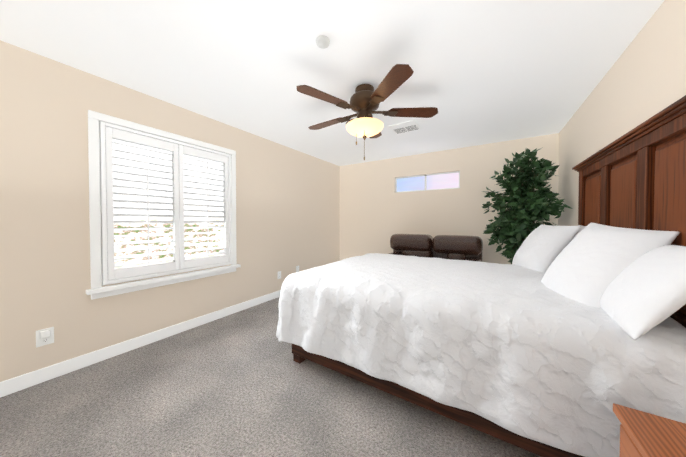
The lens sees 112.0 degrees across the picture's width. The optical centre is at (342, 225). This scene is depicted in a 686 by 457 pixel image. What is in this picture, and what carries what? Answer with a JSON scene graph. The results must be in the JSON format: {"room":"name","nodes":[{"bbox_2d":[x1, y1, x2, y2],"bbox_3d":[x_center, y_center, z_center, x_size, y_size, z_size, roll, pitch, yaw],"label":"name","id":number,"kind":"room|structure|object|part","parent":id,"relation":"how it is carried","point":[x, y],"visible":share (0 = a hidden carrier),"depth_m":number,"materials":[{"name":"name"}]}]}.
{"room":"bedroom","nodes":[
{"label":"bedroom","id":0,"kind":"room"},
{"bbox_2d":[0,40,339,381],"bbox_3d":[-1.663,-0.060,2.780,0.120,2.440,5.775,1,1,32],"label":"wall","id":1,"kind":"structure","parent":0,"point":[287,210],"depth_m":1.91,"materials":[{"name":"beige paint"}]},
{"bbox_2d":[36,327,53,347],"bbox_3d":[-2.232,0.842,1.737,0.040,0.125,0.085,1,1,32],"label":"electrical outlet","id":2,"kind":"object","parent":1,"relation":"attached to","point":[44,336],"visible":1,"depth_m":1.73,"materials":[{"name":"white plastic"}]},
{"bbox_2d":[0,290,280,397],"bbox_3d":[-1.607,1.108,2.763,0.014,0.105,5.775,1,1,32],"label":"baseboard","id":3,"kind":"structure","parent":1,"relation":"attached to","point":[21,382],"depth_m":2.05,"materials":[{"name":"white wood"}]},
{"bbox_2d":[86,110,240,299],"bbox_3d":[-1.792,-0.175,2.507,0.180,1.582,1.380,1,1,32],"label":"window","id":4,"kind":"structure","parent":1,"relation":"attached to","point":[162,203],"depth_m":2.34,"materials":[{"name":"white"}]},
{"bbox_2d":[0,297,540,456],"bbox_3d":[-0.067,1.216,1.797,3.890,0.080,6.015,1,1,32],"label":"floor","id":5,"kind":"structure","parent":0,"point":[242,383],"depth_m":1.48,"materials":[{"name":"carpet"}]},
{"bbox_2d":[389,234,482,261],"bbox_3d":[1.399,0.653,3.717,1.459,0.984,0.859,1,1,32],"label":"loveseat","id":6,"kind":"object","parent":5,"relation":"on","point":[459,247],"visible":0.44,"depth_m":3.71,"materials":[{"name":"leather"}]},
{"bbox_3d":[1.867,0.797,3.318,0.240,0.610,0.640,1,1,32],"label":"arm","id":7,"kind":"part","parent":6,"relation":"part of"},
{"bbox_2d":[276,95,685,456],"bbox_3d":[0.844,0.308,2.106,2.432,1.725,1.824,1,1,32],"label":"bed","id":8,"kind":"object","parent":5,"relation":"on","point":[553,341],"visible":1,"depth_m":1.21,"materials":[{"name":"white fabric"}]},
{"bbox_3d":[0.883,1.084,2.095,2.140,0.175,1.585,1,1,32],"label":"frame","id":9,"kind":"part","parent":8,"relation":"part of","materials":[{"name":"brown wood"}]},
{"bbox_2d":[276,253,685,456],"bbox_3d":[0.796,0.692,2.143,2.327,0.649,1.833,1,1,32],"label":"comforter","id":10,"kind":"object","parent":8,"relation":"on","point":[507,347],"depth_m":1.21,"materials":[{"name":"white fabric"}]},
{"bbox_2d":[512,224,580,272],"bbox_3d":[1.823,0.212,2.141,0.173,0.540,0.700,32,11,16],"label":"pillow","id":11,"kind":"object","parent":8,"relation":"on","point":[541,247],"depth_m":1.97,"materials":[{"name":"white fabric"}]},
{"bbox_2d":[541,222,679,307],"bbox_3d":[1.429,0.249,1.337,0.202,0.610,0.560,30,12,11],"label":"pillow","id":12,"kind":"object","parent":8,"relation":"on","point":[589,270],"depth_m":1.20,"materials":[{"name":"white fabric"}]},
{"bbox_3d":[1.834,0.343,1.486,0.095,1.675,1.625,1,1,32],"label":"headboard","id":13,"kind":"part","parent":8,"relation":"part of","materials":[{"name":"brown wood"}]},
{"bbox_2d":[600,245,685,339],"bbox_3d":[1.409,0.259,1.123,0.122,0.460,0.740,39,20,26],"label":"pillow","id":14,"kind":"object","parent":8,"relation":"on","point":[649,286],"depth_m":0.96,"materials":[{"name":"white fabric"}]},
{"bbox_2d":[482,147,572,263],"bbox_3d":[2.362,0.049,3.096,0.900,2.212,0.951,1,1,32],"label":"ficus plant","id":15,"kind":"object","parent":5,"relation":"on","point":[528,205],"visible":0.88,"depth_m":2.99,"materials":[{"name":"green plant"}]},
{"bbox_2d":[613,403,685,456],"bbox_3d":[0.989,0.919,0.490,0.446,0.555,0.565,1,1,32],"label":"nightstand","id":16,"kind":"object","parent":5,"relation":"on","point":[644,434],"visible":1,"depth_m":0.72,"materials":[{"name":"brown wood"}]},
{"bbox_2d":[0,0,664,165],"bbox_3d":[-0.067,-1.314,1.756,3.890,0.100,6.015,1,1,32],"label":"ceiling","id":17,"kind":"structure","parent":0,"point":[489,71],"depth_m":1.73,"materials":[{"name":"white paint"}]},
{"bbox_2d":[316,35,329,48],"bbox_3d":[-0.137,-1.245,1.580,0.096,0.032,0.096,1,1,32],"label":"smoke detector","id":18,"kind":"object","parent":17,"relation":"attached to","point":[322,41],"visible":1,"depth_m":1.56,"materials":[{"name":"grey plastic"}]},
{"bbox_2d":[297,64,437,159],"bbox_3d":[0.165,-0.929,2.200,1.276,0.681,1.312,1,1,32],"label":"ceiling fan","id":19,"kind":"object","parent":17,"relation":"hanging from","point":[366,100],"visible":1,"depth_m":2.05,"materials":[{"name":"brown wood"}]},
{"bbox_3d":[0.202,-0.891,2.164,0.350,0.105,0.350,1,1,32],"label":"lamp shade","id":20,"kind":"part","parent":19,"relation":"part of","materials":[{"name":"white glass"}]},
{"bbox_3d":[0.192,-1.031,2.171,0.577,0.476,0.596,1,1,32],"label":"motor","id":21,"kind":"part","parent":19,"relation":"part of","materials":[{"name":"brown metal"}]},
{"bbox_2d":[388,120,420,133],"bbox_3d":[0.808,-1.275,3.029,0.340,0.016,0.320,1,1,32],"label":"ceiling vent","id":22,"kind":"object","parent":17,"relation":"in","point":[403,125],"depth_m":3.01,"materials":[{"name":"white metal"}]},
{"bbox_3d":[0.835,-1.270,3.071,0.290,0.004,0.120,1,1,32],"label":"air vent fins","id":23,"kind":"part","parent":22,"relation":"part of","materials":[{"name":"white metal"}]},
{"bbox_3d":[0.838,-1.272,3.075,0.290,0.002,0.150,1,1,32],"label":"air vent slots","id":24,"kind":"part","parent":22,"relation":"part of","materials":[{"name":"grey metal"}]},
{"bbox_2d":[340,133,558,263],"bbox_3d":[1.501,-0.084,4.272,3.890,2.440,0.120,1,1,32],"label":"wall","id":25,"kind":"structure","parent":0,"point":[377,212],"depth_m":4.16,"materials":[{"name":"beige paint"}]},
{"bbox_2d":[395,171,459,192],"bbox_3d":[1.518,-0.779,4.250,1.140,0.300,0.030,1,1,32],"label":"transom","id":26,"kind":"object","parent":25,"relation":"in","point":[441,181],"visible":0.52,"depth_m":4.23,"materials":[{"name":"white"}]},
{"bbox_2d":[558,0,685,225],"bbox_3d":[1.529,-0.028,0.774,0.120,2.440,5.775,1,1,32],"label":"wall","id":27,"kind":"structure","parent":0,"point":[642,80],"depth_m":1.61,"materials":[{"name":"beige paint"}]}
]}

